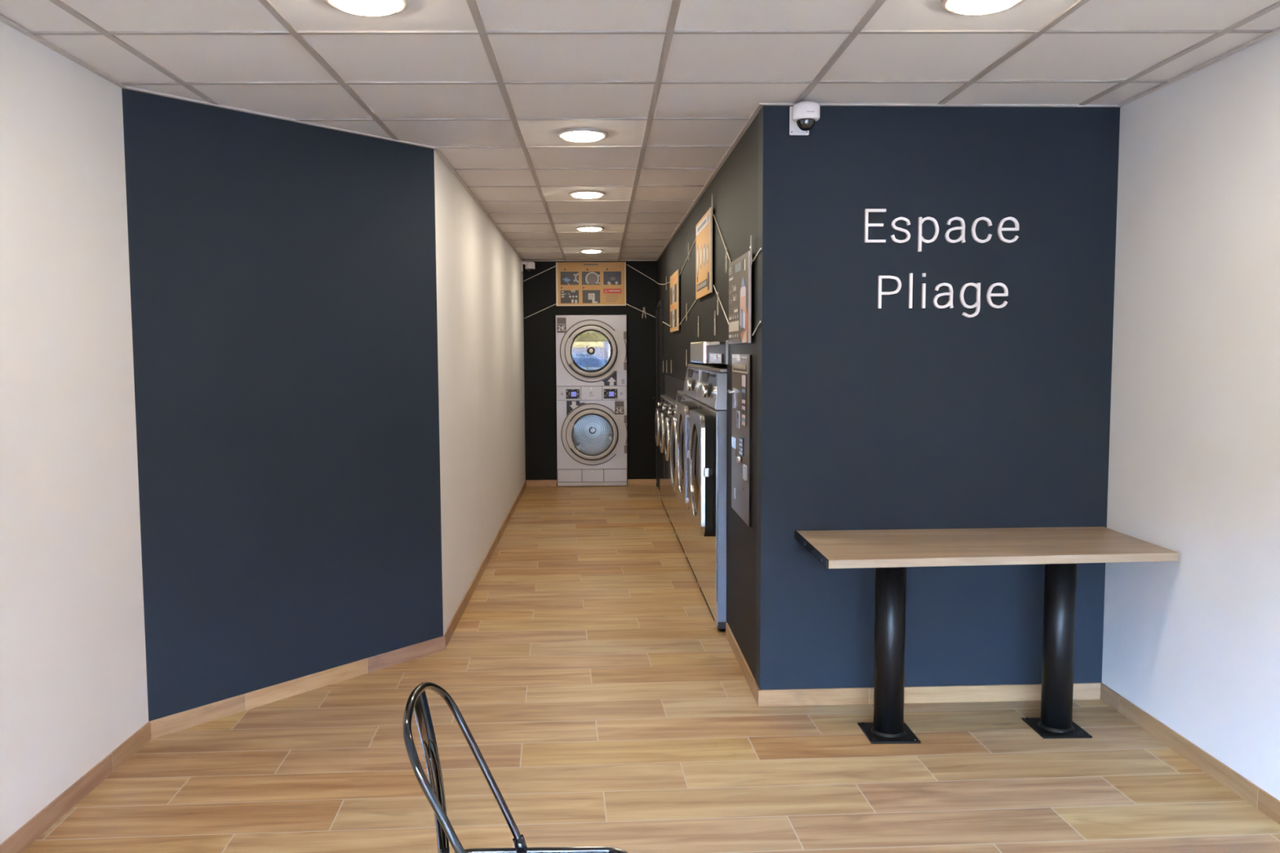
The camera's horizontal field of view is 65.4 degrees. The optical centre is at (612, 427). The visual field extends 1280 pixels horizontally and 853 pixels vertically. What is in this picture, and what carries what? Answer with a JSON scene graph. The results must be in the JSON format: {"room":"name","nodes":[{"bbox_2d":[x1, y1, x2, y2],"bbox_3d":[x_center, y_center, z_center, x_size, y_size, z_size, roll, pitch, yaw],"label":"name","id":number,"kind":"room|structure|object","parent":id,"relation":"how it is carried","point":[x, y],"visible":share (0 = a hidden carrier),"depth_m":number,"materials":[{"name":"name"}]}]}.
{"room":"laundry","nodes":[
{"label":"laundry","id":0,"kind":"room"},
{"bbox_2d":[0,21,148,844],"bbox_3d":[-1.867,0.158,0.751,0.100,2.682,6.328,0,4,-1],"label":"wall","id":1,"kind":"structure","parent":0,"point":[73,673],"depth_m":3.37,"materials":[{"name":"white paint"}]},
{"bbox_2d":[0,14,125,88],"bbox_3d":[-1.815,-1.060,0.659,0.020,0.008,6.328,0,4,-1],"label":"trim","id":2,"kind":"structure","parent":1,"relation":"attached to","point":[2,19],"depth_m":3.34,"materials":[{"name":"white metal"}]},
{"bbox_2d":[0,721,151,852],"bbox_3d":[-1.805,1.458,0.851,0.009,0.072,6.328,0,4,-1],"label":"baseboard","id":3,"kind":"structure","parent":1,"relation":"attached to","point":[43,820],"depth_m":3.41,"materials":[{"name":"brown wood"}]},
{"bbox_2d":[121,88,443,721],"bbox_3d":[-1.419,-0.134,4.529,0.100,2.682,1.539,3,6,40],"label":"wall","id":4,"kind":"structure","parent":0,"point":[283,276],"depth_m":4.38,"materials":[{"name":"blue paint"}]},
{"bbox_2d":[123,85,439,149],"bbox_3d":[-1.373,-1.349,4.405,0.020,0.008,1.559,3,6,40],"label":"trim","id":5,"kind":"structure","parent":4,"relation":"attached to","point":[128,87],"depth_m":4.28,"materials":[{"name":"white metal"}]},
{"bbox_2d":[150,635,445,739],"bbox_3d":[-1.367,1.169,4.596,0.009,0.072,1.547,3,6,40],"label":"baseboard","id":6,"kind":"structure","parent":4,"relation":"attached to","point":[180,721],"depth_m":4.48,"materials":[{"name":"brown wood"}]},
{"bbox_2d":[434,150,525,635],"bbox_3d":[-1.000,-0.418,8.217,0.100,2.682,6.281,0,4,-1],"label":"wall","id":7,"kind":"structure","parent":0,"point":[480,276],"depth_m":6.57,"materials":[{"name":"white paint"}]},
{"bbox_2d":[434,147,524,261],"bbox_3d":[-0.947,-1.635,8.116,0.020,0.008,6.301,0,4,-1],"label":"trim","id":8,"kind":"structure","parent":7,"relation":"attached to","point":[439,153],"depth_m":6.45,"materials":[{"name":"white metal"}]},
{"bbox_2d":[443,480,526,647],"bbox_3d":[-0.938,0.883,8.315,0.009,0.072,6.287,0,4,-1],"label":"baseboard","id":9,"kind":"structure","parent":7,"relation":"attached to","point":[448,633],"depth_m":6.71,"materials":[{"name":"brown wood"}]},
{"bbox_2d":[523,259,657,485],"bbox_3d":[-0.266,-0.666,11.410,1.800,2.682,0.100,0,4,-1],"label":"wall","id":10,"kind":"structure","parent":0,"point":[539,291],"depth_m":11.36,"materials":[{"name":"black paint"}]},
{"bbox_2d":[523,265,555,281],"bbox_3d":[-0.827,-1.736,11.263,0.367,0.175,0.006,0,4,-1],"label":"cord","id":11,"kind":"object","parent":10,"relation":"attached to","point":[555,265],"visible":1,"depth_m":11.26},
{"bbox_2d":[555,262,626,306],"bbox_3d":[-0.247,-1.617,11.266,0.790,0.490,0.014,0,4,-1],"label":"poster","id":12,"kind":"object","parent":10,"relation":"attached to","point":[577,283],"visible":1,"depth_m":11.26,"materials":[{"name":"orange paper"}]},
{"bbox_2d":[563,277,570,281],"bbox_3d":[-0.522,-1.663,11.254,0.095,0.050,0.001,0,4,-1],"label":"print","id":13,"kind":"object","parent":12,"relation":"attached to","point":[565,279],"depth_m":11.25},
{"bbox_2d":[583,263,598,265],"bbox_3d":[-0.249,-1.835,11.246,0.166,0.014,0.001,0,4,-1],"label":"print","id":14,"kind":"object","parent":12,"relation":"attached to","point":[584,264],"depth_m":11.24},
{"bbox_2d":[588,293,595,299],"bbox_3d":[-0.242,-1.479,11.272,0.073,0.069,0.001,0,4,-1],"label":"print","id":15,"kind":"object","parent":12,"relation":"attached to","point":[591,295],"depth_m":11.27},
{"bbox_2d":[585,271,599,284],"bbox_3d":[-0.233,-1.684,11.257,0.154,0.138,0.001,0,4,-1],"label":"print","id":16,"kind":"object","parent":12,"relation":"attached to","point":[591,277],"depth_m":11.26},
{"bbox_2d":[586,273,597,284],"bbox_3d":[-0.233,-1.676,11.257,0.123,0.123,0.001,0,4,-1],"label":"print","id":17,"kind":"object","parent":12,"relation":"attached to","point":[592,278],"depth_m":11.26},
{"bbox_2d":[526,479,656,486],"bbox_3d":[-0.246,0.638,11.455,1.507,0.072,0.009,0,4,-1],"label":"baseboard","id":18,"kind":"structure","parent":10,"relation":"attached to","point":[630,482],"depth_m":11.45,"materials":[{"name":"brown wood"}]},
{"bbox_2d":[0,0,1279,260],"bbox_3d":[0.470,-1.452,4.961,5.300,0.100,15.100,0,4,-1],"label":"ceiling","id":19,"kind":"structure","parent":0,"point":[491,85],"depth_m":3.58,"materials":[{"name":"tile"}]},
{"bbox_2d":[324,0,408,16],"bbox_3d":[-0.715,-1.233,2.894,0.242,0.020,0.242,0,4,-1],"label":"recessed light","id":20,"kind":"object","parent":19,"relation":"in","point":[361,7],"visible":1,"depth_m":2.91,"materials":[{"name":"white plastic"}]},
{"bbox_2d":[556,128,608,142],"bbox_3d":[-0.144,-1.375,4.707,0.242,0.020,0.242,0,4,-1],"label":"recessed light","id":21,"kind":"object","parent":19,"relation":"in","point":[579,135],"visible":1,"depth_m":4.66,"materials":[{"name":"white plastic"}]},
{"bbox_2d":[562,131,601,142],"bbox_3d":[-0.144,-1.373,4.707,0.186,0.018,0.186,0,4,-1],"label":"diffuser","id":22,"kind":"object","parent":21,"relation":"attached to","point":[579,136],"depth_m":4.67,"materials":[{"name":"white plastic"}]},
{"bbox_2d":[568,190,605,198],"bbox_3d":[-0.168,-1.510,6.482,0.242,0.020,0.242,0,4,-1],"label":"recessed light","id":23,"kind":"object","parent":19,"relation":"in","point":[581,193],"visible":1,"depth_m":6.42,"materials":[{"name":"white plastic"}]},
{"bbox_2d":[573,192,601,198],"bbox_3d":[-0.168,-1.509,6.482,0.186,0.018,0.186,0,4,-1],"label":"diffuser","id":24,"kind":"object","parent":23,"relation":"attached to","point":[581,195],"depth_m":6.44,"materials":[{"name":"white plastic"}]},
{"bbox_2d":[575,226,604,231],"bbox_3d":[-0.191,-1.649,8.297,0.242,0.020,0.242,0,4,-1],"label":"recessed light","id":25,"kind":"object","parent":19,"relation":"in","point":[581,228],"visible":1,"depth_m":8.23,"materials":[{"name":"white plastic"}]},
{"bbox_2d":[578,227,600,231],"bbox_3d":[-0.191,-1.647,8.297,0.186,0.018,0.186,0,4,-1],"label":"diffuser","id":26,"kind":"object","parent":25,"relation":"attached to","point":[580,228],"depth_m":8.26,"materials":[{"name":"white plastic"}]},
{"bbox_2d":[579,248,603,253],"bbox_3d":[-0.218,-1.790,10.147,0.242,0.020,0.242,0,4,-1],"label":"recessed light","id":27,"kind":"object","parent":19,"relation":"in","point":[585,251],"visible":1,"depth_m":10.08,"materials":[{"name":"white plastic"}]},
{"bbox_2d":[582,250,600,253],"bbox_3d":[-0.218,-1.789,10.147,0.186,0.018,0.186,0,4,-1],"label":"diffuser","id":28,"kind":"object","parent":27,"relation":"attached to","point":[585,251],"depth_m":10.10,"materials":[{"name":"white plastic"}]},
{"bbox_2d":[940,0,1025,14],"bbox_3d":[1.085,-1.245,2.915,0.242,0.020,0.242,0,4,-1],"label":"recessed light","id":29,"kind":"object","parent":19,"relation":"in","point":[954,6],"visible":1,"depth_m":2.93,"materials":[{"name":"white plastic"}]},
{"bbox_2d":[21,484,1279,852],"bbox_3d":[0.485,1.202,5.164,5.300,0.100,15.100,0,4,-1],"label":"floor","id":30,"kind":"structure","parent":0,"point":[588,664],"depth_m":3.74,"materials":[{"name":"brown wood"}]},
{"bbox_2d":[402,681,627,852],"bbox_3d":[-0.167,0.959,2.022,0.478,0.871,0.422,0,4,-1],"label":"chair","id":31,"kind":"object","parent":30,"relation":"on","point":[417,702],"visible":1,"depth_m":2.09,"materials":[{"name":"polished dark chrome metal"},{"name":"black rubber"}]},
{"bbox_2d":[555,315,627,486],"bbox_3d":[-0.243,-0.322,11.708,0.804,1.950,0.849,0,4,-1],"label":"dryer","id":32,"kind":"object","parent":30,"relation":"on","point":[591,350],"visible":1,"depth_m":11.34,"materials":[{"name":"silver metal"}]},
{"bbox_2d":[654,394,669,509],"bbox_3d":[0.800,0.240,9.841,0.767,1.100,0.661,0,4,-1],"label":"washing machine","id":33,"kind":"object","parent":30,"relation":"on","point":[660,404],"visible":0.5,"depth_m":9.74,"materials":[{"name":"silver metal"}]},
{"bbox_2d":[659,397,675,520],"bbox_3d":[0.812,0.291,9.176,0.767,1.100,0.661,0,4,-1],"label":"washing machine","id":34,"kind":"object","parent":30,"relation":"on","point":[665,408],"visible":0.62,"depth_m":9.07,"materials":[{"name":"silver metal"}]},
{"bbox_2d":[664,400,675,533],"bbox_3d":[0.824,0.342,8.511,0.767,1.100,0.660,0,4,-1],"label":"washing machine","id":35,"kind":"object","parent":30,"relation":"on","point":[671,413],"visible":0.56,"depth_m":8.41,"materials":[{"name":"silver metal"}]},
{"bbox_2d":[670,390,685,555],"bbox_3d":[0.837,0.340,7.746,0.767,1.220,0.856,0,4,-1],"label":"washing machine","id":36,"kind":"object","parent":30,"relation":"on","point":[680,510],"visible":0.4,"depth_m":7.66,"materials":[{"name":"silver metal"}]},
{"bbox_2d":[676,364,726,586],"bbox_3d":[0.846,0.296,6.835,0.778,1.447,0.946,0,4,-1],"label":"washing machine","id":37,"kind":"object","parent":30,"relation":"on","point":[693,371],"visible":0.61,"depth_m":6.70,"materials":[{"name":"silver metal"}]},
{"bbox_2d":[688,365,726,631],"bbox_3d":[0.863,0.368,5.888,0.778,1.447,0.946,0,4,-1],"label":"washing machine","id":38,"kind":"object","parent":30,"relation":"on","point":[707,423],"visible":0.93,"depth_m":5.52,"materials":[{"name":"silver metal"}]},
{"bbox_2d":[794,526,1178,743],"bbox_3d":[1.466,0.846,4.041,1.359,0.770,0.646,0,4,-1],"label":"folding table","id":39,"kind":"object","parent":30,"relation":"on","point":[890,552],"visible":1,"depth_m":3.96,"materials":[{"name":"brown wood"}]},
{"bbox_2d":[592,314,721,364],"bbox_3d":[0.553,-0.441,8.400,3.650,2.682,8.400,0,4,-1],"label":"wall","id":40,"kind":"structure","parent":0,"point":[593,314],"depth_m":12.43,"materials":[{"name":"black paint"}]},
{"bbox_2d":[521,261,534,271],"bbox_3d":[-0.940,-1.788,11.084,0.148,0.115,0.110,0,4,-1],"label":"security camera","id":41,"kind":"object","parent":40,"relation":"attached to","point":[529,265],"visible":1,"depth_m":11.05,"materials":[{"name":"white plastic"}]},
{"bbox_2d":[524,260,656,261],"bbox_3d":[-0.259,-1.879,11.257,1.518,0.008,0.020,0,4,-1],"label":"trim","id":42,"kind":"structure","parent":40,"relation":"attached to","point":[524,260],"depth_m":11.25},
{"bbox_2d":[657,113,758,680],"bbox_3d":[0.619,-0.401,7.865,0.100,2.682,7.275,0,4,-1],"label":"wall","id":43,"kind":"structure","parent":0,"point":[734,188],"depth_m":5.24,"materials":[{"name":"grey paint"}]},
{"bbox_2d":[626,264,670,284],"bbox_3d":[0.348,-1.582,10.161,0.348,0.351,2.260,0,4,-1],"label":"cord","id":44,"kind":"object","parent":43,"relation":"attached to","point":[627,264],"visible":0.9,"depth_m":11.27,"materials":[{"name":"beige fabric"}]},
{"bbox_2d":[653,299,663,489],"bbox_3d":[0.487,-0.322,10.855,0.065,2.070,0.940,0,4,-1],"label":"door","id":45,"kind":"structure","parent":43,"relation":"in","point":[660,305],"depth_m":10.97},
{"bbox_2d":[665,382,681,400],"bbox_3d":[0.559,-0.349,9.129,0.020,0.182,1.990,0,4,-1],"label":"panel","id":46,"kind":"object","parent":43,"relation":"attached to","point":[671,391],"visible":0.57,"depth_m":9.30,"materials":[{"name":"grey metal"}]},
{"bbox_2d":[670,269,679,332],"bbox_3d":[0.531,-1.081,8.640,0.014,0.499,0.853,0,4,-1],"label":"poster","id":47,"kind":"object","parent":43,"relation":"attached to","point":[674,278],"visible":1,"depth_m":8.51,"materials":[{"name":"orange paper"}]},
{"bbox_2d":[670,311,671,328],"bbox_3d":[0.522,-0.964,8.951,0.001,0.150,0.120,0,4,-1],"label":"print","id":48,"kind":"object","parent":47,"relation":"attached to","point":[671,311],"depth_m":8.99},
{"bbox_2d":[670,287,671,305],"bbox_3d":[0.520,-1.173,8.935,0.001,0.150,0.120,0,4,-1],"label":"print","id":49,"kind":"object","parent":47,"relation":"attached to","point":[671,287],"depth_m":8.97},
{"bbox_2d":[672,310,674,327],"bbox_3d":[0.527,-0.941,8.652,0.001,0.150,0.120,0,4,-1],"label":"print","id":50,"kind":"object","parent":47,"relation":"attached to","point":[673,310],"depth_m":8.70},
{"bbox_2d":[672,285,674,303],"bbox_3d":[0.526,-1.150,8.636,0.001,0.150,0.120,0,4,-1],"label":"print","id":51,"kind":"object","parent":47,"relation":"on","point":[673,286],"depth_m":8.68},
{"bbox_2d":[674,308,676,327],"bbox_3d":[0.530,-0.925,8.453,0.002,0.150,0.220,0,4,-1],"label":"print","id":52,"kind":"object","parent":47,"relation":"attached to","point":[675,310],"depth_m":8.44},
{"bbox_2d":[674,283,676,302],"bbox_3d":[0.529,-1.135,8.437,0.002,0.150,0.220,0,4,-1],"label":"print","id":53,"kind":"object","parent":47,"relation":"on","point":[675,286],"depth_m":8.42},
{"bbox_2d":[664,374,684,391],"bbox_3d":[0.552,-0.385,8.700,0.004,0.075,2.840,0,4,-1],"label":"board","id":54,"kind":"object","parent":43,"relation":"attached to","point":[678,384],"visible":0.64,"depth_m":8.80,"materials":[{"name":"grey metal"}]},
{"bbox_2d":[679,240,695,275],"bbox_3d":[0.563,-1.280,7.452,0.006,0.170,1.486,0,4,-1],"label":"cord","id":55,"kind":"object","parent":43,"relation":"attached to","point":[695,240],"visible":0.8,"depth_m":7.50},
{"bbox_2d":[679,299,696,324],"bbox_3d":[0.566,-0.865,7.483,0.006,0.155,1.486,0,4,-1],"label":"cord","id":56,"kind":"object","parent":43,"relation":"attached to","point":[695,300],"visible":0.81,"depth_m":7.44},
{"bbox_2d":[685,303,687,320],"bbox_3d":[0.554,-0.868,7.518,0.007,0.130,0.048,0,4,-1],"label":"peg","id":57,"kind":"object","parent":56,"relation":"attached to","point":[686,304],"visible":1,"depth_m":7.52,"materials":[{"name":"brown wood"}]},
{"bbox_2d":[695,207,712,299],"bbox_3d":[0.571,-1.075,6.289,0.014,0.496,0.863,0,4,-1],"label":"poster","id":58,"kind":"object","parent":43,"relation":"attached to","point":[704,228],"visible":1,"depth_m":6.20,"materials":[{"name":"orange paper"}]},
{"bbox_2d":[690,340,728,364],"bbox_3d":[0.540,-0.425,5.663,0.131,0.127,0.766,0,4,-1],"label":"box","id":59,"kind":"object","parent":43,"relation":"attached to","point":[702,352],"visible":1,"depth_m":5.29,"materials":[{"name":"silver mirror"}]},
{"bbox_2d":[655,102,764,261],"bbox_3d":[0.553,-1.612,7.701,0.020,0.008,7.175,0,4,-1],"label":"trim","id":60,"kind":"structure","parent":43,"relation":"attached to","point":[758,107],"depth_m":5.49,"materials":[{"name":"metal"}]},
{"bbox_2d":[714,311,715,335],"bbox_3d":[0.595,-0.608,5.821,0.007,0.143,0.053,0,4,-1],"label":"peg","id":61,"kind":"object","parent":43,"relation":"attached to","point":[714,311],"visible":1,"depth_m":5.81,"materials":[{"name":"brown wood"}]},
{"bbox_2d":[713,284,728,324],"bbox_3d":[0.601,-0.660,5.483,0.006,0.298,0.809,0,4,-1],"label":"cord","id":62,"kind":"object","parent":43,"relation":"attached to","point":[713,285],"visible":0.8,"depth_m":5.48,"materials":[{"name":"beige fabric"}]},
{"bbox_2d":[716,291,718,315],"bbox_3d":[0.588,-0.695,5.598,0.007,0.130,0.048,0,4,-1],"label":"peg","id":63,"kind":"object","parent":62,"relation":"attached to","point":[717,291],"visible":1,"depth_m":5.58,"materials":[{"name":"brown wood"}]},
{"bbox_2d":[713,213,731,262],"bbox_3d":[0.599,-1.029,5.454,0.006,0.382,0.810,0,4,-1],"label":"cord","id":64,"kind":"object","parent":43,"relation":"attached to","point":[713,214],"visible":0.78,"depth_m":5.48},
{"bbox_2d":[711,193,712,215],"bbox_3d":[0.580,-1.301,5.829,0.007,0.130,0.048,0,4,-1],"label":"peg","id":65,"kind":"object","parent":64,"relation":"attached to","point":[712,193],"visible":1,"depth_m":5.82,"materials":[{"name":"brown wood"}]},
{"bbox_2d":[724,247,727,272],"bbox_3d":[0.593,-0.875,5.226,0.007,0.131,0.048,0,4,-1],"label":"peg","id":66,"kind":"object","parent":64,"relation":"attached to","point":[726,257],"visible":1,"depth_m":5.21,"materials":[{"name":"brown wood"}]},
{"bbox_2d":[727,354,751,527],"bbox_3d":[0.605,0.042,4.809,0.038,0.785,0.592,0,4,-1],"label":"panel","id":67,"kind":"object","parent":43,"relation":"attached to","point":[741,385],"visible":1,"depth_m":4.74,"materials":[{"name":"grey metal"}]},
{"bbox_2d":[732,447,736,456],"bbox_3d":[0.609,0.123,4.997,0.004,0.035,0.106,0,4,-1],"label":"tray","id":68,"kind":"object","parent":67,"relation":"on","point":[734,449],"depth_m":4.98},
{"bbox_2d":[742,464,747,480],"bbox_3d":[0.612,0.210,4.614,0.012,0.068,0.080,0,4,-1],"label":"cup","id":69,"kind":"object","parent":67,"relation":"on","point":[744,466],"depth_m":4.58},
{"bbox_2d":[728,250,751,343],"bbox_3d":[0.600,-0.602,4.747,0.015,0.405,0.667,0,4,-1],"label":"poster","id":70,"kind":"object","parent":43,"relation":"attached to","point":[740,269],"visible":1,"depth_m":4.67,"materials":[{"name":"grey paper"}]},
{"bbox_2d":[734,261,741,273],"bbox_3d":[0.594,-0.757,4.725,0.002,0.042,0.200,0,4,-1],"label":"print","id":71,"kind":"object","parent":70,"relation":"on","point":[738,266],"depth_m":4.74},
{"bbox_2d":[740,308,742,328],"bbox_3d":[0.596,-0.502,4.609,0.001,0.090,0.060,0,4,-1],"label":"print","id":72,"kind":"object","parent":70,"relation":"attached to","point":[741,317],"depth_m":4.61},
{"bbox_2d":[739,285,746,328],"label":"print","id":73,"kind":"object","parent":70,"relation":"attached to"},
{"bbox_2d":[740,295,745,312],"bbox_3d":[0.596,-0.562,4.581,0.002,0.075,0.148,0,4,-1],"label":"print","id":74,"kind":"object","parent":70,"relation":"attached to","point":[742,299],"depth_m":4.56},
{"bbox_2d":[741,276,744,287],"bbox_3d":[0.597,-0.669,4.577,0.002,0.046,0.100,0,4,-1],"label":"print","id":75,"kind":"object","parent":70,"relation":"on","point":[743,280],"depth_m":4.56},
{"bbox_2d":[740,308,747,342],"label":"print","id":76,"kind":"object","parent":70,"relation":"attached to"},
{"bbox_2d":[742,329,746,342],"bbox_3d":[0.599,-0.414,4.541,0.001,0.055,0.130,0,4,-1],"label":"print","id":77,"kind":"object","parent":70,"relation":"attached to","point":[745,333],"depth_m":4.52},
{"bbox_2d":[725,622,759,706],"bbox_3d":[0.626,1.137,4.869,0.009,0.072,1.083,0,4,-1],"label":"baseboard","id":78,"kind":"structure","parent":43,"relation":"attached to","point":[747,673],"depth_m":4.77,"materials":[{"name":"brown wood"}]},
{"bbox_2d":[751,320,760,335],"bbox_3d":[0.623,-0.428,4.324,0.007,0.061,0.206,0,4,-1],"label":"cord","id":79,"kind":"object","parent":43,"relation":"attached to","point":[760,321],"visible":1,"depth_m":4.32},
{"bbox_2d":[752,248,761,262],"bbox_3d":[0.621,-0.743,4.300,0.007,0.040,0.205,0,4,-1],"label":"cord","id":80,"kind":"object","parent":43,"relation":"attached to","point":[760,248],"visible":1,"depth_m":4.29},
{"bbox_2d":[750,235,752,264],"bbox_3d":[0.608,-0.780,4.391,0.007,0.130,0.048,0,4,-1],"label":"peg","id":81,"kind":"object","parent":80,"relation":"attached to","point":[750,235],"visible":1,"depth_m":4.38,"materials":[{"name":"brown wood"}]},
{"bbox_2d":[755,105,1119,689],"bbox_3d":[1.389,-0.134,4.320,1.519,2.682,0.100,-1,4,-2],"label":"wall","id":82,"kind":"structure","parent":0,"point":[895,415],"depth_m":4.26,"materials":[{"name":"blue paint"}]},
{"bbox_2d":[789,100,820,135],"bbox_3d":[0.788,-1.271,4.087,0.112,0.116,0.140,-1,4,-2],"label":"security camera","id":83,"kind":"object","parent":82,"relation":"attached to","point":[803,115],"visible":1,"depth_m":4.04,"materials":[{"name":"white plastic"}]},
{"bbox_2d":[864,208,886,242],"bbox_3d":[1.104,-0.847,4.196,0.088,0.139,0.014,-1,4,-2],"label":"sign letter","id":84,"kind":"object","parent":82,"relation":"attached to","point":[867,224],"visible":1,"depth_m":4.19,"materials":[{"name":"white plastic"}]},
{"bbox_2d":[877,275,901,308],"bbox_3d":[1.171,-0.572,4.220,0.097,0.137,0.014,-1,4,-2],"label":"sign letter","id":85,"kind":"object","parent":82,"relation":"attached to","point":[880,293],"visible":1,"depth_m":4.21,"materials":[{"name":"white plastic"}]},
{"bbox_2d":[890,217,910,243],"bbox_3d":[1.212,-0.831,4.202,0.081,0.108,0.014,-1,4,-2],"label":"sign letter","id":86,"kind":"object","parent":82,"relation":"attached to","point":[907,220],"visible":1,"depth_m":4.20,"materials":[{"name":"white plastic"}]},
{"bbox_2d":[908,273,912,308],"bbox_3d":[1.261,-0.578,4.223,0.012,0.147,0.014,-1,4,-3],"label":"sign letter","id":87,"kind":"object","parent":82,"relation":"attached to","point":[910,277],"visible":1,"depth_m":4.22,"materials":[{"name":"white plastic"}]},
{"bbox_2d":[921,273,925,308],"bbox_3d":[1.317,-0.578,4.226,0.012,0.147,0.014,-1,4,-2],"label":"sign letter","id":88,"kind":"object","parent":82,"relation":"attached to","point":[923,285],"visible":1,"depth_m":4.22,"materials":[{"name":"white plastic"}]},
{"bbox_2d":[917,217,938,251],"bbox_3d":[1.332,-0.814,4.208,0.084,0.144,0.014,-1,4,-2],"label":"sign letter","id":89,"kind":"object","parent":82,"relation":"attached to","point":[920,238],"visible":1,"depth_m":4.20,"materials":[{"name":"white plastic"}]},
{"bbox_2d":[758,682,1102,706],"bbox_3d":[1.395,1.171,4.365,1.527,0.072,0.009,-1,4,-2],"label":"baseboard","id":90,"kind":"structure","parent":82,"relation":"attached to","point":[1020,692],"depth_m":4.36,"materials":[{"name":"brown wood"}]},
{"bbox_2d":[759,102,1121,107],"bbox_3d":[1.374,-1.347,4.167,1.539,0.008,0.020,-1,4,-2],"label":"trim","id":91,"kind":"structure","parent":82,"relation":"attached to","point":[762,104],"depth_m":4.16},
{"bbox_2d":[933,282,953,308],"bbox_3d":[1.403,-0.558,4.231,0.084,0.108,0.014,-1,4,-2],"label":"sign letter","id":92,"kind":"object","parent":82,"relation":"attached to","point":[950,293],"visible":1,"depth_m":4.22,"materials":[{"name":"white plastic"}]},
{"bbox_2d":[944,217,965,243],"bbox_3d":[1.447,-0.833,4.212,0.084,0.108,0.014,-1,4,-2],"label":"sign letter","id":93,"kind":"object","parent":82,"relation":"attached to","point":[962,237],"visible":1,"depth_m":4.21,"materials":[{"name":"white plastic"}]},
{"bbox_2d":[960,282,980,317],"bbox_3d":[1.517,-0.540,4.237,0.084,0.146,0.014,-1,4,-2],"label":"sign letter","id":94,"kind":"object","parent":82,"relation":"attached to","point":[977,286],"visible":1,"depth_m":4.23,"materials":[{"name":"white plastic"}]},
{"bbox_2d":[971,217,991,243],"bbox_3d":[1.560,-0.834,4.217,0.084,0.108,0.014,-1,4,-2],"label":"sign letter","id":95,"kind":"object","parent":82,"relation":"attached to","point":[988,220],"visible":1,"depth_m":4.21,"materials":[{"name":"white plastic"}]},
{"bbox_2d":[986,282,1008,308],"bbox_3d":[1.635,-0.560,4.241,0.087,0.108,0.014,-1,4,-2],"label":"sign letter","id":96,"kind":"object","parent":82,"relation":"attached to","point":[1003,286],"visible":1,"depth_m":4.23,"materials":[{"name":"white plastic"}]},
{"bbox_2d":[997,217,1018,243],"bbox_3d":[1.674,-0.835,4.222,0.087,0.108,0.014,-1,4,-2],"label":"sign letter","id":97,"kind":"object","parent":82,"relation":"attached to","point":[1000,228],"visible":1,"depth_m":4.21,"materials":[{"name":"white plastic"}]},
{"bbox_2d":[1102,32,1279,800],"bbox_3d":[2.235,0.116,0.979,0.100,2.682,6.669,0,4,-1],"label":"wall","id":98,"kind":"structure","parent":0,"point":[1192,642],"depth_m":3.64,"materials":[{"name":"white paint"}]},
{"bbox_2d":[1100,683,1279,824],"bbox_3d":[2.188,1.417,1.078,0.009,0.072,6.669,0,4,-1],"label":"baseboard","id":99,"kind":"structure","parent":98,"relation":"attached to","point":[1246,790],"depth_m":3.68,"materials":[{"name":"brown wood"}]},
{"bbox_2d":[1117,26,1279,106],"bbox_3d":[2.168,-1.101,0.885,0.020,0.008,6.669,0,4,-1],"label":"trim","id":100,"kind":"structure","parent":98,"relation":"attached to","point":[1277,30],"depth_m":3.60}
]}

